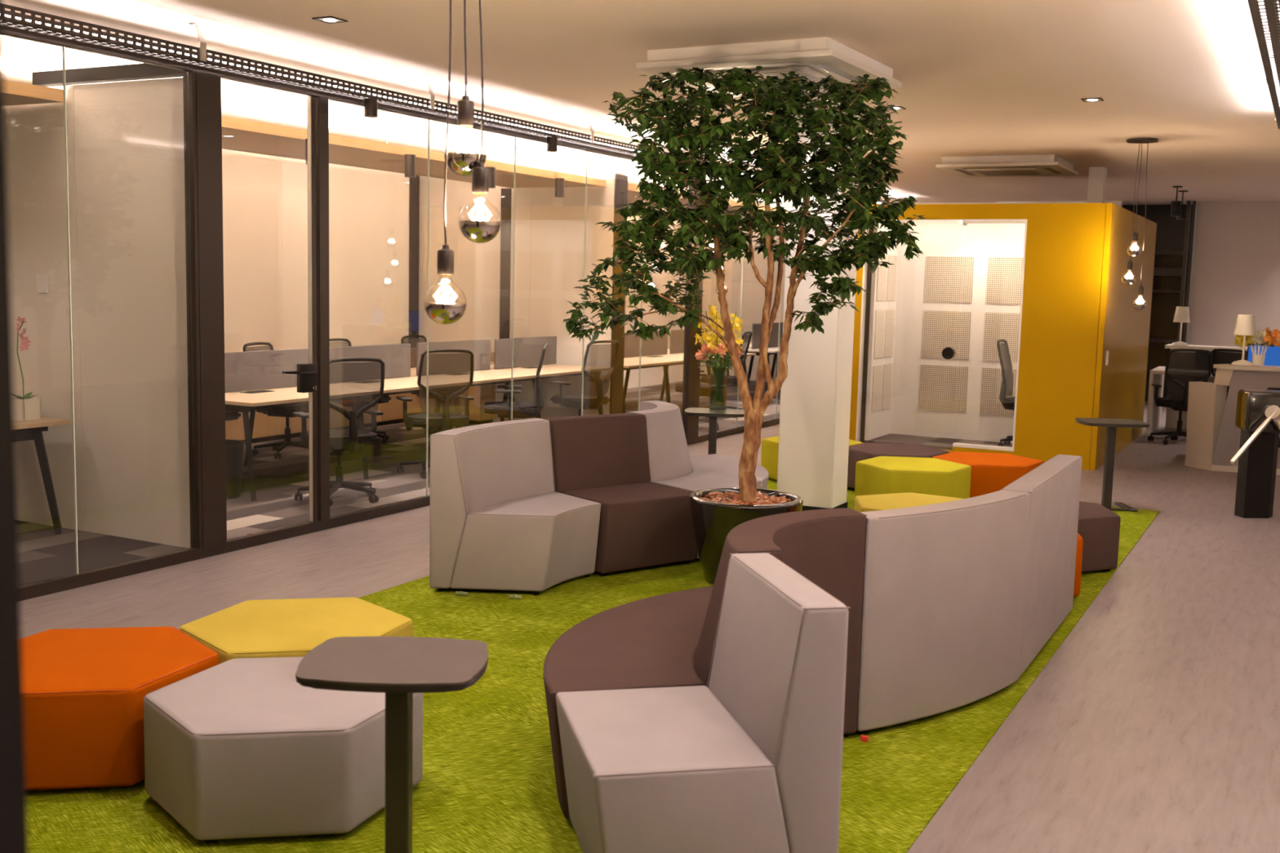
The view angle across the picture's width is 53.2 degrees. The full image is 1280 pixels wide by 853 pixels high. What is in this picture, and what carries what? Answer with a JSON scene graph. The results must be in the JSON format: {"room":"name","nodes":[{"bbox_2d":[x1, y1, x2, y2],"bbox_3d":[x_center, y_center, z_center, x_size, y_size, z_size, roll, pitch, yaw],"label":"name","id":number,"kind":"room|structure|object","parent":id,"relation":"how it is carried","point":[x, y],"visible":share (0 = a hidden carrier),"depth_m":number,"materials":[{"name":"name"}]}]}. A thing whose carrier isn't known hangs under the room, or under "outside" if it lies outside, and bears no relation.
{"room":"common room","nodes":[
{"label":"common room","id":0,"kind":"room"},
{"bbox_2d":[222,148,711,388],"bbox_3d":[-4.050,-1.419,13.030,0.200,3.080,24.600,5,7,27],"label":"wall","id":1,"kind":"structure","parent":0,"point":[265,197],"depth_m":13.97,"materials":[{"name":"paint"}]},
{"bbox_2d":[408,175,419,338],"bbox_3d":[-2.698,-1.973,15.269,0.040,2.060,0.140,5,7,27],"label":"trim","id":2,"kind":"structure","parent":1,"relation":"attached to","point":[414,183],"depth_m":15.24,"materials":[{"name":"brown metal"}]},
{"bbox_2d":[419,154,604,176],"bbox_3d":[-1.521,-3.010,14.802,2.400,0.198,0.220,5,7,27],"label":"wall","id":3,"kind":"structure","parent":0,"point":[563,163],"depth_m":14.34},
{"bbox_2d":[418,172,625,422],"bbox_3d":[-1.437,-1.468,14.907,2.677,2.880,0.250,5,7,27],"label":"wall","id":4,"kind":"structure","parent":0,"point":[549,246],"depth_m":14.66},
{"bbox_2d":[499,188,511,338],"bbox_3d":[-1.558,-1.799,14.783,0.130,1.880,0.018,5,7,27],"label":"trim","id":5,"kind":"structure","parent":4,"relation":"attached to","point":[505,211],"depth_m":14.76,"materials":[{"name":"brown metal"}]},
{"bbox_2d":[609,173,627,413],"bbox_3d":[-0.239,-1.358,14.282,0.020,2.860,0.270,5,7,27],"label":"trim","id":6,"kind":"structure","parent":4,"relation":"attached to","point":[620,197],"depth_m":14.27,"materials":[{"name":"brown metal"}]},
{"bbox_2d":[1,0,1279,205],"bbox_3d":[2.132,-2.484,9.643,13.900,0.100,24.600,5,7,27],"label":"ceiling","id":7,"kind":"structure","parent":0,"point":[978,77],"depth_m":8.18,"materials":[{"name":"beige paint"}]},
{"bbox_2d":[4,80,63,106],"bbox_3d":[-4.722,-2.135,7.144,1.220,0.360,2.540,5,7,27],"label":"wooden soffit","id":8,"kind":"structure","parent":7,"relation":"attached to","point":[15,93],"depth_m":7.85,"materials":[{"name":"brown wood"}]},
{"bbox_2d":[124,80,606,188],"bbox_3d":[-2.490,-2.559,11.349,1.220,0.360,6.780,5,7,27],"label":"wooden soffit","id":9,"kind":"structure","parent":7,"relation":"attached to","point":[237,135],"depth_m":11.13,"materials":[{"name":"brown wood"}]},
{"bbox_2d":[404,154,415,177],"bbox_3d":[-1.974,-2.238,10.982,0.096,0.190,0.096,5,7,27],"label":"spotlight","id":10,"kind":"object","parent":9,"relation":"attached to","point":[410,159],"visible":1,"depth_m":10.94,"materials":[{"name":"brown metal"}]},
{"bbox_2d":[1,3,893,204],"bbox_3d":[0.063,-2.647,12.031,0.134,0.208,17.300,5,7,27],"label":"cable tray","id":11,"kind":"object","parent":7,"relation":"attached to","point":[201,55],"visible":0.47,"depth_m":7.57,"materials":[{"name":"grey metal"}]},
{"bbox_2d":[364,97,377,117],"bbox_3d":[-1.794,-2.123,8.523,0.090,0.115,0.090,5,7,27],"label":"spotlight","id":12,"kind":"object","parent":11,"relation":"attached to","point":[371,105],"visible":1,"depth_m":8.49,"materials":[{"name":"brown metal"}]},
{"bbox_2d":[423,0,501,324],"bbox_3d":[-0.508,-1.058,3.709,0.270,1.520,0.270,5,7,27],"label":"pendant light","id":13,"kind":"object","parent":7,"relation":"hanging from","point":[464,164],"visible":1,"depth_m":3.72,"materials":[{"name":"brown metal"}]},
{"bbox_2d":[621,161,786,222],"bbox_3d":[1.067,-3.235,18.054,1.220,0.360,7.860,5,7,27],"label":"wooden soffit","id":14,"kind":"structure","parent":7,"relation":"attached to","point":[633,192],"depth_m":16.50,"materials":[{"name":"brown wood"}]},
{"bbox_2d":[635,36,902,96],"bbox_3d":[0.825,-2.206,7.921,1.250,0.128,1.250,5,7,29],"label":"air conditioner","id":15,"kind":"object","parent":7,"relation":"attached to","point":[811,57],"visible":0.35,"depth_m":7.48,"materials":[{"name":"grey plastic"}]},
{"bbox_2d":[711,66,844,88],"bbox_3d":[0.824,-2.149,7.927,0.738,0.014,0.738,5,7,27],"label":"grille","id":16,"kind":"object","parent":15,"relation":"attached to","point":[813,73],"depth_m":7.62,"materials":[{"name":"grey"}]},
{"bbox_2d":[935,154,1078,177],"bbox_3d":[3.966,-2.792,13.753,1.250,0.128,1.250,5,7,27],"label":"air conditioner","id":17,"kind":"object","parent":7,"relation":"attached to","point":[1041,165],"visible":1,"depth_m":13.38,"materials":[{"name":"grey plastic"}]},
{"bbox_2d":[966,168,1048,176],"bbox_3d":[3.964,-2.737,13.760,0.720,0.013,0.720,5,7,27],"label":"grille","id":18,"kind":"object","parent":17,"relation":"attached to","point":[984,171],"depth_m":13.65,"materials":[{"name":"grey"}]},
{"bbox_2d":[1121,137,1158,311],"bbox_3d":[4.513,-1.827,11.619,0.270,1.537,0.270,5,7,27],"label":"pendant light","id":19,"kind":"object","parent":7,"relation":"hanging from","point":[1133,253],"visible":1,"depth_m":11.63,"materials":[{"name":"brown metal"}]},
{"bbox_2d":[1247,0,1279,128],"bbox_3d":[2.551,-1.802,4.858,0.489,0.146,10.250,5,7,27],"label":"cable tray","id":20,"kind":"object","parent":7,"relation":"attached to","point":[1272,7],"visible":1,"depth_m":6.16,"materials":[{"name":"grey metal"}]},
{"bbox_2d":[17,379,1279,852],"bbox_3d":[2.056,0.674,10.002,13.900,0.100,24.600,5,7,27],"label":"floor","id":21,"kind":"structure","parent":0,"point":[1153,726],"depth_m":6.44,"materials":[{"name":"plastic"}]},
{"bbox_2d":[0,0,27,852],"bbox_3d":[-0.720,0.044,0.879,0.522,3.079,0.267,5,7,27],"label":"post","id":22,"kind":"object","parent":21,"relation":"on","point":[13,807],"visible":1,"depth_m":0.88,"materials":[{"name":"black metal"}]},
{"bbox_2d":[14,416,71,534],"bbox_3d":[-4.528,0.337,7.869,1.380,0.746,1.360,5,7,27],"label":"wooden desk","id":23,"kind":"object","parent":21,"relation":"on","point":[27,430],"visible":0.76,"depth_m":8.14,"materials":[{"name":"brown wood"}]},
{"bbox_2d":[13,315,40,421],"bbox_3d":[-3.871,-0.368,8.019,0.181,0.650,0.179,7,9,43],"label":"orchid pot","id":24,"kind":"object","parent":23,"relation":"on","point":[26,407],"visible":0.95,"depth_m":7.99,"materials":[{"name":"white ceramic"}]},
{"bbox_2d":[4,77,191,547],"bbox_3d":[-4.217,-0.785,8.523,3.757,2.830,0.080,5,7,27],"label":"divider","id":25,"kind":"object","parent":21,"relation":"on","point":[126,148],"visible":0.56,"depth_m":8.02,"materials":[{"name":"glass"}]},
{"bbox_2d":[31,62,182,86],"bbox_3d":[-3.210,-2.154,7.805,1.400,0.080,0.080,5,7,27],"label":"trim","id":26,"kind":"structure","parent":25,"relation":"attached to","point":[143,71],"depth_m":7.80,"materials":[{"name":"black metal"}]},
{"bbox_2d":[225,439,245,499],"bbox_3d":[-3.168,0.326,9.670,0.356,0.415,0.356,5,7,27],"label":"waste bin","id":27,"kind":"object","parent":21,"relation":"on","point":[234,449],"visible":0.34,"depth_m":9.59,"materials":[{"name":"black plastic"}]},
{"bbox_2d":[242,342,308,458],"bbox_3d":[-3.301,-0.254,11.953,0.689,1.043,0.643,3,7,18],"label":"office chair","id":28,"kind":"object","parent":21,"relation":"on","point":[286,411],"visible":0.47,"depth_m":11.89,"materials":[{"name":"black plastic"}]},
{"bbox_2d":[225,392,422,444],"bbox_3d":[-4.082,-0.229,12.514,0.296,0.830,6.250,5,7,27],"label":"base cabinet","id":29,"kind":"object","parent":21,"relation":"on","point":[266,428],"visible":0.05,"depth_m":13.07,"materials":[{"name":"brown wood"}]},
{"bbox_2d":[293,357,384,506],"bbox_3d":[-2.262,0.007,9.632,0.643,1.098,0.689,-3,8,-34],"label":"office chair","id":30,"kind":"object","parent":21,"relation":"on","point":[356,388],"visible":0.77,"depth_m":9.42,"materials":[{"name":"black plastic"}]},
{"bbox_2d":[329,337,391,444],"bbox_3d":[-2.840,-0.359,12.972,0.689,1.043,0.643,5,7,26],"label":"office chair","id":31,"kind":"object","parent":21,"relation":"on","point":[385,398],"visible":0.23,"depth_m":13.06,"materials":[{"name":"black plastic"}]},
{"bbox_2d":[225,361,603,501],"bbox_3d":[-2.229,-0.099,12.169,1.470,0.748,5.448,5,7,27],"label":"desk","id":32,"kind":"object","parent":21,"relation":"on","point":[244,402],"visible":0.29,"depth_m":10.94,"materials":[{"name":"brown wood"}]},
{"bbox_2d":[224,348,308,392],"bbox_3d":[-3.077,-0.466,10.496,0.024,0.315,1.180,5,7,27],"label":"screen","id":33,"kind":"object","parent":32,"relation":"on","point":[249,370],"visible":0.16,"depth_m":10.45,"materials":[{"name":"fabric"}]},
{"bbox_2d":[329,343,410,378],"bbox_3d":[-2.491,-0.577,11.601,0.024,0.315,1.290,5,7,27],"label":"screen","id":34,"kind":"object","parent":32,"relation":"on","point":[396,357],"visible":0.48,"depth_m":11.85,"materials":[{"name":"fabric"}]},
{"bbox_2d":[416,339,490,375],"bbox_3d":[-1.854,-0.698,12.802,0.024,0.315,1.220,5,7,27],"label":"screen","id":35,"kind":"object","parent":32,"relation":"on","point":[481,348],"visible":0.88,"depth_m":13.01,"materials":[{"name":"fabric"}]},
{"bbox_2d":[493,336,556,368],"bbox_3d":[-1.239,-0.815,13.961,0.024,0.315,1.215,5,7,27],"label":"screen","id":36,"kind":"object","parent":32,"relation":"on","point":[527,351],"visible":1,"depth_m":13.90,"materials":[{"name":"fabric"}]},
{"bbox_2d":[400,334,457,433],"bbox_3d":[-2.243,-0.472,14.098,0.689,1.043,0.643,5,7,26],"label":"office chair","id":37,"kind":"object","parent":21,"relation":"on","point":[421,339],"visible":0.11,"depth_m":14.13,"materials":[{"name":"black plastic"}]},
{"bbox_2d":[395,349,474,478],"bbox_3d":[-1.757,-0.139,11.030,0.643,1.098,0.689,-2,7,-26],"label":"office chair","id":38,"kind":"object","parent":21,"relation":"on","point":[451,375],"visible":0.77,"depth_m":10.79,"materials":[{"name":"black plastic"}]},
{"bbox_2d":[462,352,495,424],"bbox_3d":[-2.118,-0.468,15.041,0.800,0.830,0.306,5,7,27],"label":"base cabinet","id":39,"kind":"object","parent":21,"relation":"on","point":[482,394],"visible":0.11,"depth_m":14.81,"materials":[{"name":"brown wood"}]},
{"bbox_2d":[484,342,548,420],"bbox_3d":[-1.224,-0.255,12.164,0.689,1.098,0.643,1,7,-4],"label":"office chair","id":40,"kind":"object","parent":21,"relation":"on","point":[503,409],"visible":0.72,"depth_m":12.01,"materials":[{"name":"black plastic"}]},
{"bbox_2d":[549,340,618,415],"bbox_3d":[-0.612,-0.357,13.188,0.689,1.098,0.643,7,9,41],"label":"office chair","id":41,"kind":"object","parent":21,"relation":"on","point":[600,361],"visible":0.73,"depth_m":12.98,"materials":[{"name":"fabric"}]},
{"bbox_2d":[26,477,1159,852],"bbox_3d":[0.232,0.989,6.381,3.379,0.006,10.070,5,7,27],"label":"carpet","id":42,"kind":"object","parent":21,"relation":"on","point":[487,784],"visible":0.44,"depth_m":4.56,"materials":[{"name":"carpet"}]},
{"bbox_2d":[21,626,218,790],"bbox_3d":[-1.930,0.970,4.475,0.877,0.356,0.771,0,7,-10],"label":"pouf","id":43,"kind":"object","parent":42,"relation":"on","point":[85,690],"visible":0.81,"depth_m":4.15,"materials":[{"name":"orange fabric"}]},
{"bbox_2d":[143,657,422,842],"bbox_3d":[-1.152,1.025,4.164,0.877,0.356,0.771,0,7,-10],"label":"pouf","id":44,"kind":"object","parent":42,"relation":"on","point":[234,748],"visible":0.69,"depth_m":3.83,"materials":[{"name":"grey fabric"}]},
{"bbox_2d":[178,597,412,664],"bbox_3d":[-1.331,0.928,4.976,0.877,0.356,0.771,0,7,-12],"label":"pouf","id":45,"kind":"object","parent":42,"relation":"on","point":[269,628],"visible":0.47,"depth_m":4.89,"materials":[{"name":"yellow fabric"}]},
{"bbox_2d":[295,636,488,852],"bbox_3d":[-0.633,0.954,3.377,0.503,0.700,0.412,1,6,1],"label":"table","id":46,"kind":"object","parent":42,"relation":"on","point":[399,668],"visible":1,"depth_m":3.23,"materials":[{"name":"black"}]},
{"bbox_2d":[429,417,602,598],"bbox_3d":[-0.638,0.441,7.180,0.695,0.860,1.060,5,7,27],"label":"module","id":47,"kind":"object","parent":42,"relation":"on","point":[498,521],"visible":1,"depth_m":6.88,"materials":[{"name":"grey fabric"}]},
{"bbox_2d":[541,413,697,576],"bbox_3d":[-0.110,0.392,7.719,0.720,0.860,0.710,-4,8,-39],"label":"module","id":48,"kind":"object","parent":42,"relation":"on","point":[602,459],"visible":0.88,"depth_m":7.65,"materials":[{"name":"brown fabric"}]},
{"bbox_2d":[627,400,768,560],"bbox_3d":[0.485,0.308,8.585,1.298,0.860,1.288,-4,8,-39],"label":"module","id":49,"kind":"object","parent":42,"relation":"on","point":[670,464],"visible":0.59,"depth_m":8.28,"materials":[{"name":"grey fabric"}]},
{"bbox_2d":[555,552,850,852],"bbox_3d":[0.140,0.860,3.661,0.675,0.860,0.684,0,7,-12],"label":"module","id":50,"kind":"object","parent":42,"relation":"on","point":[750,761],"visible":1,"depth_m":3.40,"materials":[{"name":"grey fabric"}]},
{"bbox_2d":[542,507,866,819],"bbox_3d":[0.253,0.749,4.656,0.919,0.860,1.823,5,7,27],"label":"module","id":51,"kind":"object","parent":42,"relation":"on","point":[667,640],"visible":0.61,"depth_m":4.52,"materials":[{"name":"brown fabric"}]},
{"bbox_2d":[684,407,744,454],"bbox_3d":[0.589,0.222,10.074,0.496,0.700,0.496,2,7,6],"label":"table","id":52,"kind":"object","parent":42,"relation":"on","point":[713,414],"visible":0.65,"depth_m":9.97,"materials":[{"name":"grey"}]},
{"bbox_2d":[709,367,727,409],"bbox_3d":[0.623,-0.304,10.146,0.132,0.330,0.132,2,6,3],"label":"flower vase","id":53,"kind":"object","parent":52,"relation":"on","point":[710,408],"visible":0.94,"depth_m":10.15,"materials":[{"name":"clear glass"}]},
{"bbox_2d":[694,305,743,404],"bbox_3d":[0.632,-0.569,10.116,0.409,0.798,0.410,2,6,3],"label":"flower bouquet","id":54,"kind":"object","parent":53,"relation":"in","point":[713,349],"visible":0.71,"depth_m":10.08,"materials":[{"name":"yellow plant"}]},
{"bbox_2d":[688,487,803,583],"bbox_3d":[0.599,0.640,7.316,0.648,0.492,0.648,5,7,27],"label":"planter pot","id":55,"kind":"object","parent":42,"relation":"on","point":[712,521],"visible":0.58,"depth_m":7.10,"materials":[{"name":"black"}]},
{"bbox_2d":[699,491,791,504],"bbox_3d":[0.600,0.429,7.289,0.549,0.058,0.546,5,7,27],"label":"bark mulch","id":56,"kind":"object","parent":55,"relation":"on","point":[762,498],"visible":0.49,"depth_m":7.33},
{"bbox_2d":[563,65,927,502],"bbox_3d":[0.548,-0.781,7.159,1.970,2.508,1.235,2,6,1],"label":"potted tree","id":57,"kind":"object","parent":56,"relation":"on","point":[778,176],"visible":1,"depth_m":6.89,"materials":[{"name":"green plant"}]},
{"bbox_2d":[760,435,862,479],"bbox_3d":[1.500,0.291,11.188,0.877,0.356,0.771,2,7,6],"label":"pouf","id":58,"kind":"object","parent":42,"relation":"on","point":[770,446],"visible":0.2,"depth_m":11.08,"materials":[{"name":"fabric"}]},
{"bbox_2d":[847,442,948,488],"bbox_3d":[2.136,0.358,10.734,0.877,0.356,0.771,2,7,6],"label":"pouf","id":59,"kind":"object","parent":42,"relation":"on","point":[866,451],"visible":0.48,"depth_m":10.61,"materials":[{"name":"brown fabric"}]},
{"bbox_2d":[853,492,963,511],"bbox_3d":[1.754,0.653,8.057,0.877,0.356,0.771,-2,7,-26],"label":"pouf","id":60,"kind":"object","parent":42,"relation":"on","point":[868,503],"visible":0.28,"depth_m":8.10,"materials":[{"name":"yellow fabric"}]},
{"bbox_2d":[853,456,971,501],"bbox_3d":[2.104,0.455,9.874,0.877,0.356,0.771,2,7,5],"label":"pouf","id":61,"kind":"object","parent":42,"relation":"on","point":[878,475],"visible":0.62,"depth_m":9.60,"materials":[{"name":"fabric"}]},
{"bbox_2d":[857,489,1031,742],"bbox_3d":[1.048,0.701,5.314,1.091,0.845,0.679,-5,9,-43],"label":"module","id":62,"kind":"object","parent":42,"relation":"on","point":[944,583],"visible":0.7,"depth_m":4.98,"materials":[{"name":"grey fabric"}]},
{"bbox_2d":[933,451,1044,497],"bbox_3d":[2.788,0.426,10.270,0.877,0.356,0.771,2,7,6],"label":"pouf","id":63,"kind":"object","parent":42,"relation":"on","point":[990,473],"visible":0.49,"depth_m":9.90,"materials":[{"name":"orange fabric"}]},
{"bbox_2d":[1000,454,1082,676],"bbox_3d":[1.669,0.609,6.261,0.700,0.845,1.393,5,7,27],"label":"module","id":64,"kind":"object","parent":42,"relation":"on","point":[1054,486],"visible":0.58,"depth_m":5.99,"materials":[{"name":"grey fabric"}]},
{"bbox_2d":[1073,533,1083,596],"bbox_3d":[2.096,0.744,7.328,0.877,0.356,0.771,7,8,39],"label":"pouf","id":65,"kind":"object","parent":42,"relation":"on","point":[1079,540],"visible":0.14,"depth_m":7.04,"materials":[{"name":"orange fabric"}]},
{"bbox_2d":[1077,501,1120,572],"bbox_3d":[2.550,0.676,8.024,0.877,0.356,0.771,6,8,33],"label":"pouf","id":66,"kind":"object","parent":42,"relation":"on","point":[1099,527],"visible":0.36,"depth_m":7.72,"materials":[{"name":"brown fabric"}]},
{"bbox_2d":[1075,417,1150,511],"bbox_3d":[3.665,0.301,10.033,0.502,0.700,0.516,1,6,1],"label":"table","id":67,"kind":"object","parent":42,"relation":"on","point":[1111,424],"visible":0.87,"depth_m":9.97,"materials":[{"name":"grey"}]},
{"bbox_2d":[622,348,755,413],"bbox_3d":[0.085,-0.538,16.529,1.470,0.748,3.738,5,7,27],"label":"desk","id":68,"kind":"object","parent":21,"relation":"on","point":[664,361],"visible":0.28,"depth_m":15.75,"materials":[{"name":"brown wood"}]},
{"bbox_2d":[623,330,667,357],"bbox_3d":[-0.166,-1.018,15.982,0.024,0.315,2.250,5,7,27],"label":"screen","id":69,"kind":"object","parent":68,"relation":"on","point":[659,346],"visible":0.36,"depth_m":16.41,"materials":[{"name":"fabric"}]},
{"bbox_2d":[669,328,707,353],"bbox_3d":[0.674,-1.178,17.566,0.024,0.315,1.150,5,7,27],"label":"screen","id":70,"kind":"object","parent":68,"relation":"on","point":[677,338],"visible":0.5,"depth_m":17.23,"materials":[{"name":"fabric"}]},
{"bbox_2d":[675,335,726,430],"bbox_3d":[0.667,-0.525,14.940,0.689,1.098,0.643,1,6,0],"label":"office chair","id":71,"kind":"object","parent":21,"relation":"on","point":[704,388],"visible":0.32,"depth_m":14.85,"materials":[{"name":"black plastic"}]},
{"bbox_2d":[698,331,751,417],"bbox_3d":[1.058,-0.683,16.420,0.689,1.098,0.643,3,7,18],"label":"office chair","id":72,"kind":"object","parent":21,"relation":"on","point":[731,380],"visible":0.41,"depth_m":16.32,"materials":[{"name":"black plastic"}]},
{"bbox_2d":[706,342,779,401],"bbox_3d":[2.097,-0.922,20.332,1.400,0.748,3.298,5,7,27],"label":"desk","id":73,"kind":"object","parent":21,"relation":"on","point":[774,351],"visible":0.03,"depth_m":20.24,"materials":[{"name":"beige laminate"}]},
{"bbox_2d":[751,322,782,349],"bbox_3d":[2.376,-1.458,20.130,0.024,0.375,3.100,5,7,27],"label":"screen","id":74,"kind":"object","parent":73,"relation":"on","point":[757,327],"visible":0.42,"depth_m":19.36,"materials":[{"name":"fabric"}]},
{"bbox_2d":[848,203,1156,470],"bbox_3d":[4.178,-1.094,14.342,2.503,2.535,3.767,5,7,27],"label":"booth","id":75,"kind":"object","parent":21,"relation":"on","point":[1043,279],"visible":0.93,"depth_m":13.35,"materials":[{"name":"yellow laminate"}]},
{"bbox_2d":[996,339,1015,446],"bbox_3d":[3.960,-0.320,12.959,0.689,1.098,0.643,5,7,26],"label":"office chair","id":76,"kind":"object","parent":75,"relation":"on","point":[1006,387],"visible":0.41,"depth_m":13.05,"materials":[{"name":"black plastic"}]},
{"bbox_2d":[1147,348,1212,444],"bbox_3d":[6.199,-0.354,14.626,0.643,1.098,0.689,3,7,13],"label":"office chair","id":77,"kind":"object","parent":21,"relation":"on","point":[1182,368],"visible":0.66,"depth_m":14.36,"materials":[{"name":"black plastic"}]},
{"bbox_2d":[1146,344,1247,434],"bbox_3d":[7.345,-0.425,15.665,1.940,1.060,1.300,5,7,27],"label":"reception desk","id":78,"kind":"object","parent":21,"relation":"on","point":[1157,375],"visible":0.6,"depth_m":16.02,"materials":[{"name":"beige laminate"}]},
{"bbox_2d":[1171,306,1190,346],"bbox_3d":[6.812,-1.265,16.091,0.196,0.485,0.196,5,7,27],"label":"table lamp","id":79,"kind":"object","parent":78,"relation":"on","point":[1182,313],"visible":1,"depth_m":16.02,"materials":[{"name":"white"}]},
{"bbox_2d":[1164,344,1247,351],"bbox_3d":[7.521,-0.953,15.831,1.860,0.039,0.450,5,7,27],"label":"shelf","id":80,"kind":"object","parent":78,"relation":"attached to","point":[1167,346],"depth_m":15.93,"materials":[{"name":"laminate"}]},
{"bbox_2d":[1211,348,1247,399],"bbox_3d":[6.922,-0.348,14.720,0.689,1.098,0.643,-4,8,-37],"label":"office chair","id":81,"kind":"object","parent":21,"relation":"on","point":[1218,357],"visible":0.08,"depth_m":14.54,"materials":[{"name":"fabric"}]},
{"bbox_2d":[1184,364,1279,475],"bbox_3d":[6.567,-0.031,12.150,2.513,1.035,0.530,4,7,19],"label":"reception desk","id":82,"kind":"object","parent":21,"relation":"on","point":[1213,437],"depth_m":12.41,"materials":[{"name":"beige laminate"}]},
{"bbox_2d":[1231,314,1256,365],"bbox_3d":[5.819,-0.834,12.308,0.196,0.485,0.196,5,7,27],"label":"table lamp","id":83,"kind":"object","parent":82,"relation":"on","point":[1245,326],"visible":1,"depth_m":12.24,"materials":[{"name":"white"}]},
{"bbox_2d":[1234,327,1279,365],"bbox_3d":[5.978,-0.778,12.357,0.434,0.372,0.273,5,7,27],"label":"potted plant","id":84,"kind":"object","parent":82,"relation":"on","point":[1267,338],"visible":0.95,"depth_m":12.32,"materials":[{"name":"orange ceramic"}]},
{"bbox_2d":[1230,389,1279,518],"bbox_3d":[4.915,0.230,9.769,0.713,0.975,0.637,5,7,27],"label":"turnstile","id":85,"kind":"object","parent":21,"relation":"on","point":[1258,411],"visible":1,"depth_m":9.81,"materials":[{"name":"black metal"}]},
{"bbox_3d":[7.033,0.017,12.778,2.040,0.819,0.650,5,7,27],"label":"support","id":86,"kind":"object","parent":21,"relation":"on","visible":0},
{"bbox_3d":[7.070,-0.407,12.716,2.100,0.039,0.750,5,7,27],"label":"countertop","id":87,"kind":"structure","parent":86,"relation":"on","visible":0},
{"bbox_2d":[1246,343,1279,365],"bbox_3d":[6.319,-0.649,12.902,0.360,0.360,0.160,6,8,37],"label":"box","id":88,"kind":"object","parent":87,"relation":"on","point":[1272,357],"visible":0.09,"depth_m":12.86,"materials":[{"name":"blue plastic"}]},
{"bbox_2d":[777,94,862,508],"bbox_3d":[1.343,-0.921,9.562,0.440,3.025,0.355,5,7,27],"label":"wall column","id":89,"kind":"structure","parent":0,"point":[815,411],"depth_m":9.48,"materials":[{"name":"white paint"}]},
{"bbox_2d":[710,202,996,381],"bbox_3d":[3.501,-2.224,21.729,5.000,3.080,0.100,5,7,27],"label":"wall","id":90,"kind":"structure","parent":0,"point":[753,291],"depth_m":22.51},
{"bbox_2d":[62,45,78,573],"bbox_3d":[-3.535,-0.474,5.669,0.012,2.758,2.358,5,7,27],"label":"window","id":91,"kind":"structure","parent":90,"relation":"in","point":[63,46],"depth_m":6.70,"materials":[{"name":"clear glass"}]},
{"bbox_2d":[182,71,226,548],"bbox_3d":[-2.553,-0.660,7.519,0.080,2.760,0.215,5,7,27],"label":"trim","id":92,"kind":"structure","parent":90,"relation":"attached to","point":[202,91],"depth_m":7.48,"materials":[{"name":"brown metal"}]},
{"bbox_2d":[221,79,317,521],"bbox_3d":[-2.310,-0.707,7.977,0.166,2.750,0.805,5,7,27],"label":"door","id":93,"kind":"structure","parent":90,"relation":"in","point":[307,373],"depth_m":8.28,"materials":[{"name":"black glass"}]},
{"bbox_2d":[315,96,329,520],"bbox_3d":[-2.096,-0.749,8.392,0.070,2.760,0.087,5,7,27],"label":"trim","id":94,"kind":"structure","parent":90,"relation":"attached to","point":[322,103],"depth_m":8.36,"materials":[{"name":"brown metal"}]},
{"bbox_2d":[2,22,713,173],"bbox_3d":[0.314,-2.599,12.699,0.060,0.060,18.700,5,7,27],"label":"trim","id":95,"kind":"structure","parent":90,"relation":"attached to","point":[14,31],"depth_m":7.66,"materials":[{"name":"brown metal"}]},
{"bbox_2d":[331,99,429,496],"bbox_3d":[-1.814,-0.801,8.913,0.012,2.758,1.097,5,7,27],"label":"window","id":96,"kind":"structure","parent":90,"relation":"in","point":[428,240],"depth_m":9.38,"materials":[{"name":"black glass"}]},
{"bbox_2d":[19,417,779,600],"bbox_3d":[0.245,0.205,13.018,0.060,0.065,18.700,5,7,27],"label":"trim","id":97,"kind":"structure","parent":90,"relation":"attached to","point":[46,587],"depth_m":7.75,"materials":[{"name":"brown metal"}]},
{"bbox_2d":[429,119,515,420],"bbox_3d":[-1.294,-0.900,9.893,0.012,2.758,1.129,5,7,27],"label":"window","id":98,"kind":"structure","parent":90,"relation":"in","point":[429,119],"depth_m":10.35,"materials":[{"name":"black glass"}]},
{"bbox_2d":[519,137,587,415],"bbox_3d":[-0.764,-1.000,10.892,0.012,2.758,1.139,5,7,27],"label":"window","id":99,"kind":"structure","parent":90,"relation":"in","point":[519,137],"depth_m":11.34,"materials":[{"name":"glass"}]},
{"bbox_2d":[681,177,705,439],"bbox_3d":[0.562,-1.253,13.396,0.065,2.760,0.280,5,7,27],"label":"trim","id":100,"kind":"structure","parent":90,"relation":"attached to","point":[691,370],"depth_m":13.40,"materials":[{"name":"wood"}]},
{"bbox_2d":[1087,166,1106,203],"bbox_3d":[5.108,-2.617,14.301,0.160,0.544,0.200,5,7,27],"label":"column","id":101,"kind":"structure","parent":0,"point":[1097,175],"depth_m":14.21,"materials":[{"name":"white paint"}]},
{"bbox_2d":[1121,204,1192,401],"bbox_3d":[7.267,-1.999,20.549,2.780,3.080,0.100,5,7,27],"label":"bookshelf","id":102,"kind":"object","parent":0,"point":[1170,233],"depth_m":19.98,"materials":[{"name":"black"}]},
{"bbox_2d":[1153,267,1182,275],"bbox_3d":[7.639,-2.433,20.023,1.660,0.120,0.200,5,7,27],"label":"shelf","id":103,"kind":"structure","parent":102,"relation":"attached to","point":[1157,271],"depth_m":19.66,"materials":[{"name":"wood"}]},
{"bbox_2d":[1186,200,1279,346],"bbox_3d":[10.838,-1.610,17.897,5.800,3.080,0.100,5,7,27],"label":"wall","id":104,"kind":"structure","parent":0,"point":[1236,270],"depth_m":18.87,"materials":[{"name":"grey"}]},
{"bbox_2d":[1177,200,1196,342],"bbox_3d":[8.150,-1.818,19.149,0.120,3.080,0.130,5,7,27],"label":"trim","id":105,"kind":"structure","parent":104,"relation":"attached to","point":[1188,202],"depth_m":19.05,"materials":[{"name":"brown metal"}]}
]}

